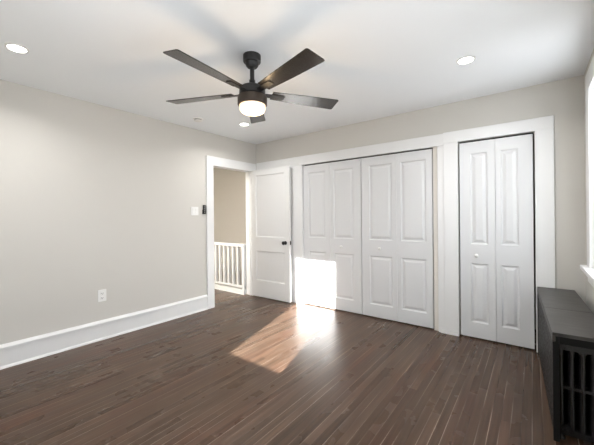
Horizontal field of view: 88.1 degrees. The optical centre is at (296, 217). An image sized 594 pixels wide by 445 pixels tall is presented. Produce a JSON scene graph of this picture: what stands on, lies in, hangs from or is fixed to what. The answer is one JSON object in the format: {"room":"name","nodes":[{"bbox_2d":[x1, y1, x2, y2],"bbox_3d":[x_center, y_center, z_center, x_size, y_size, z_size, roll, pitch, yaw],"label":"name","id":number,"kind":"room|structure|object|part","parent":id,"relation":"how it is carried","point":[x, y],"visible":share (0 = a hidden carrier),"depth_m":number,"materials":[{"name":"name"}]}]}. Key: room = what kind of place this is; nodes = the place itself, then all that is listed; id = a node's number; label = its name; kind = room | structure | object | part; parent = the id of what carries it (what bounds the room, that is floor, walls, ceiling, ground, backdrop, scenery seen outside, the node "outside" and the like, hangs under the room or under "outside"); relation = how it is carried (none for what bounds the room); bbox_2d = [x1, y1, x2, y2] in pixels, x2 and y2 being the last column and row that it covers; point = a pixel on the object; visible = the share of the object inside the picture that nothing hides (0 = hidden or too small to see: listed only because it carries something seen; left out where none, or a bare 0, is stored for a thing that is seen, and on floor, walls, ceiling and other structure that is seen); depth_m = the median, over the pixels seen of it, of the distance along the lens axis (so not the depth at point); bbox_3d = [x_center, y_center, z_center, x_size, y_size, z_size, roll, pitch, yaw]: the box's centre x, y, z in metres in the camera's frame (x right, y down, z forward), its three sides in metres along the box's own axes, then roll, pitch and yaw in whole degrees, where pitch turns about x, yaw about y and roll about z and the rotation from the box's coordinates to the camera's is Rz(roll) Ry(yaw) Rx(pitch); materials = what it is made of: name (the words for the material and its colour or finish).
{"room":"empty bedroom","nodes":[
{"label":"empty bedroom","id":0,"kind":"room"},
{"bbox_2d":[0,79,255,344],"bbox_3d":[-1.985,0.051,3.518,0.130,2.500,4.140,-1,0,37],"label":"wall","id":1,"kind":"structure","parent":0,"point":[94,197],"depth_m":3.21,"materials":[{"name":"beige paint"}]},
{"bbox_2d":[98,289,105,301],"bbox_3d":[-2.076,0.836,3.275,0.010,0.126,0.082,-1,0,37],"label":"wall outlet","id":2,"kind":"object","parent":1,"relation":"attached to","point":[101,293],"visible":1,"depth_m":3.27,"materials":[{"name":"white plastic"}]},
{"bbox_2d":[0,295,207,369],"bbox_3d":[-2.184,1.200,3.112,0.030,0.205,3.040,-1,0,37],"label":"baseboard","id":3,"kind":"structure","parent":1,"relation":"attached to","point":[18,352],"depth_m":3.17,"materials":[{"name":"white paint"}]},
{"bbox_2d":[191,207,197,214],"bbox_3d":[-1.390,-0.083,4.180,0.011,0.116,0.116,-1,0,37],"label":"light switch","id":4,"kind":"object","parent":1,"relation":"attached to","point":[194,210],"visible":1,"depth_m":4.17,"materials":[{"name":"white plastic"}]},
{"bbox_2d":[202,205,205,213],"bbox_3d":[-1.295,-0.106,4.294,0.024,0.127,0.052,-1,0,37],"label":"remote","id":5,"kind":"object","parent":1,"relation":"attached to","point":[204,206],"visible":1,"depth_m":4.28,"materials":[{"name":"black plastic"}]},
{"bbox_2d":[206,155,255,308],"bbox_3d":[-1.032,0.209,4.757,0.174,2.166,0.976,-1,0,37],"label":"trim","id":6,"kind":"structure","parent":1,"relation":"attached to","point":[212,162],"depth_m":4.41,"materials":[{"name":"white paint"}]},
{"bbox_2d":[252,166,291,302],"bbox_3d":[-0.432,0.257,4.787,0.796,2.036,0.101,-1,0,36],"label":"door","id":7,"kind":"structure","parent":1,"relation":"in","point":[271,187],"depth_m":4.78,"materials":[{"name":"white paint"}]},
{"bbox_2d":[213,168,247,294],"bbox_3d":[-1.085,0.843,6.575,2.170,4.100,0.100,-1,0,37],"label":"wall","id":8,"kind":"structure","parent":0,"point":[229,185],"depth_m":6.81,"materials":[{"name":"grey paint"}]},
{"bbox_2d":[0,289,593,444],"bbox_3d":[-0.933,1.321,3.193,6.316,0.060,4.890,-1,0,37],"label":"floor","id":9,"kind":"structure","parent":0,"point":[246,369],"depth_m":2.33,"materials":[{"name":"brown wood"}]},
{"bbox_2d":[214,242,246,294],"bbox_3d":[-1.677,0.877,5.744,2.040,0.842,0.080,-1,0,37],"label":"stair railing","id":10,"kind":"object","parent":9,"relation":"on","point":[243,291],"visible":0.5,"depth_m":5.32,"materials":[{"name":"white paint"}]},
{"bbox_3d":[-1.676,1.178,5.745,2.035,0.030,0.040,-1,0,37],"label":"rail","id":11,"kind":"part","parent":10,"relation":"part of","materials":[{"name":"white paint"}]},
{"bbox_3d":[-1.682,0.482,5.745,2.035,0.052,0.068,-1,0,37],"label":"handrail","id":12,"kind":"part","parent":10,"relation":"part of","materials":[{"name":"white paint"}]},
{"bbox_3d":[-0.891,0.853,5.142,0.050,0.725,0.052,-1,0,37],"label":"post","id":13,"kind":"part","parent":10,"relation":"part of","materials":[{"name":"white paint"}]},
{"bbox_2d":[537,287,593,441],"bbox_3d":[1.955,0.956,2.221,0.274,0.617,1.362,-1,0,35],"label":"radiator cover","id":14,"kind":"object","parent":9,"relation":"on","point":[564,318],"visible":1,"depth_m":1.96,"materials":[{"name":"grey paint"}]},
{"bbox_3d":[1.857,0.973,2.303,0.008,0.544,1.322,-1,0,35],"label":"panel","id":15,"kind":"part","parent":14,"relation":"part of","materials":[{"name":"black wood"}]},
{"bbox_3d":[1.474,0.971,1.748,0.028,0.596,0.026,-1,0,35],"label":"corner post","id":16,"kind":"part","parent":14,"relation":"part of","materials":[{"name":"black"}]},
{"bbox_3d":[1.569,0.693,1.678,0.212,0.041,0.020,-1,0,35],"label":"rail","id":17,"kind":"part","parent":14,"relation":"part of","materials":[{"name":"black wood"}]},
{"bbox_2d":[559,344,593,442],"bbox_3d":[1.926,0.992,2.185,0.228,0.545,1.224,-1,0,35],"label":"radiator","id":18,"kind":"object","parent":9,"relation":"on","point":[576,364],"visible":0.48,"depth_m":1.74,"materials":[{"name":"black metal"}]},
{"bbox_2d":[0,0,593,143],"bbox_3d":[-0.056,-1.267,2.503,4.446,0.100,4.890,-1,0,37],"label":"ceiling","id":19,"kind":"structure","parent":0,"point":[383,58],"depth_m":2.25,"materials":[{"name":"white paint"}]},
{"bbox_2d":[4,43,29,53],"bbox_3d":[-1.986,-1.196,2.179,0.136,0.007,0.136,-1,0,37],"label":"recessed light","id":20,"kind":"object","parent":19,"relation":"in","point":[14,47],"visible":1,"depth_m":2.18,"materials":[{"name":"white plastic"}]},
{"bbox_2d":[7,45,25,51],"bbox_3d":[-1.986,-1.198,2.179,0.102,0.003,0.102,-1,0,37],"label":"diffuser","id":21,"kind":"object","parent":20,"relation":"attached to","point":[16,48],"depth_m":2.18,"materials":[{"name":"white plastic"}]},
{"bbox_2d":[193,117,202,121],"bbox_3d":[-1.213,-1.188,3.768,0.124,0.036,0.124,-1,0,37],"label":"smoke detector","id":22,"kind":"object","parent":19,"relation":"attached to","point":[196,119],"visible":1,"depth_m":3.73,"materials":[{"name":"white plastic"}]},
{"bbox_2d":[163,48,337,122],"bbox_3d":[-0.344,-0.994,2.275,1.370,0.441,1.341,-1,0,37],"label":"ceiling fan","id":23,"kind":"object","parent":19,"relation":"hanging from","point":[252,98],"visible":1,"depth_m":2.22,"materials":[{"name":"black metal"}]},
{"bbox_3d":[-0.750,-0.930,2.418,0.556,0.006,0.146,-1,11,14],"label":"fan blade","id":24,"kind":"part","parent":23,"relation":"part of","materials":[{"name":"brown wood"}]},
{"bbox_3d":[-0.566,-0.931,1.950,0.146,0.006,0.556,12,7,32],"label":"fan blade","id":25,"kind":"part","parent":23,"relation":"part of","materials":[{"name":"brown wood"}]},
{"bbox_3d":[-0.335,-0.810,2.311,0.196,0.074,0.196,-1,0,37],"label":"lamp shade","id":26,"kind":"part","parent":23,"relation":"part of","materials":[{"name":"white glass"}]},
{"bbox_3d":[-0.362,-0.933,2.738,0.146,0.006,0.556,-12,1,-3],"label":"fan blade","id":27,"kind":"part","parent":23,"relation":"part of","materials":[{"name":"brown wood"}]},
{"bbox_3d":[-0.063,-0.936,1.981,0.146,0.006,0.556,14,-9,-39],"label":"fan blade","id":28,"kind":"part","parent":23,"relation":"part of","materials":[{"name":"brown wood"}]},
{"bbox_3d":[0.062,-0.937,2.468,0.556,0.006,0.146,-1,-11,-22],"label":"fan blade","id":29,"kind":"part","parent":23,"relation":"part of","materials":[{"name":"brown wood"}]},
{"bbox_2d":[456,55,475,64],"bbox_3d":[1.321,-1.226,2.404,0.136,0.007,0.136,-1,0,37],"label":"recessed light","id":30,"kind":"object","parent":19,"relation":"in","point":[466,59],"visible":1,"depth_m":2.40,"materials":[{"name":"white plastic"}]},
{"bbox_2d":[459,57,472,63],"bbox_3d":[1.321,-1.228,2.404,0.102,0.003,0.102,-1,0,37],"label":"diffuser","id":31,"kind":"object","parent":30,"relation":"attached to","point":[463,60],"depth_m":2.41,"materials":[{"name":"white plastic"}]},
{"bbox_2d":[256,75,585,350],"bbox_3d":[0.901,0.024,3.984,4.146,2.500,0.110,-1,0,37],"label":"wall","id":32,"kind":"structure","parent":0,"point":[563,99],"depth_m":2.92,"materials":[{"name":"beige paint"}]},
{"bbox_2d":[303,158,362,313],"bbox_3d":[0.467,0.252,4.269,0.921,2.024,0.070,-1,0,37],"label":"door","id":33,"kind":"structure","parent":32,"relation":"in","point":[332,190],"depth_m":4.24,"materials":[{"name":"white paint"}]},
{"bbox_2d":[256,134,444,331],"bbox_3d":[0.509,0.188,4.273,2.858,2.180,0.130,-1,0,37],"label":"trim","id":34,"kind":"structure","parent":32,"relation":"attached to","point":[296,164],"depth_m":4.15,"materials":[{"name":"white paint"}]},
{"bbox_2d":[361,149,433,328],"bbox_3d":[1.183,0.246,3.721,0.864,2.024,0.070,-1,0,37],"label":"door","id":35,"kind":"structure","parent":32,"relation":"in","point":[396,189],"depth_m":3.69,"materials":[{"name":"white paint"}]},
{"bbox_2d":[305,133,532,165],"bbox_3d":[1.193,-0.783,3.767,2.699,0.029,0.050,-1,0,37],"label":"door track","id":36,"kind":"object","parent":32,"relation":"attached to","point":[525,133],"depth_m":3.54,"materials":[{"name":"black"}]},
{"bbox_2d":[433,147,438,330],"bbox_3d":[1.581,0.240,3.474,0.046,2.056,0.096,-1,0,37],"label":"trim","id":37,"kind":"structure","parent":32,"relation":"attached to","point":[435,216],"depth_m":3.44,"materials":[{"name":"white paint"}]},
{"bbox_2d":[459,134,534,348],"bbox_3d":[1.987,0.232,3.089,0.621,2.036,0.070,-1,0,37],"label":"door","id":38,"kind":"structure","parent":32,"relation":"in","point":[497,231],"depth_m":3.07,"materials":[{"name":"white paint"}]},
{"bbox_2d":[441,115,554,352],"bbox_3d":[1.958,0.171,3.087,0.969,2.186,0.030,-1,0,37],"label":"trim","id":39,"kind":"structure","parent":32,"relation":"attached to","point":[543,127],"depth_m":2.96,"materials":[{"name":"white paint"}]},
{"bbox_2d":[433,134,535,328],"bbox_3d":[1.129,0.022,4.282,4.146,2.500,0.640,-1,0,37],"label":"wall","id":40,"kind":"structure","parent":0,"point":[533,134],"depth_m":3.45,"materials":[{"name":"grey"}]},
{"bbox_2d":[584,49,593,312],"bbox_3d":[1.594,0.018,1.249,0.280,2.500,4.890,-1,0,37],"label":"wall","id":41,"kind":"structure","parent":0,"point":[589,288],"depth_m":2.62,"materials":[{"name":"beige paint"}]},
{"bbox_2d":[580,55,593,287],"bbox_3d":[2.147,-0.305,2.051,0.312,1.635,0.910,-1,0,37],"label":"window","id":42,"kind":"structure","parent":41,"relation":"in","point":[588,270],"depth_m":2.34,"materials":[{"name":"white paint"}]},
{"bbox_3d":[2.154,0.405,2.051,0.312,0.035,0.910,-1,0,37],"label":"sill","id":43,"kind":"part","parent":42,"relation":"part of","materials":[{"name":"white paint"}]},
{"bbox_3d":[2.163,-0.305,2.039,0.272,1.635,0.850,-1,0,37],"label":"frame","id":44,"kind":"part","parent":42,"relation":"part of","materials":[{"name":"white paint"}]}
]}

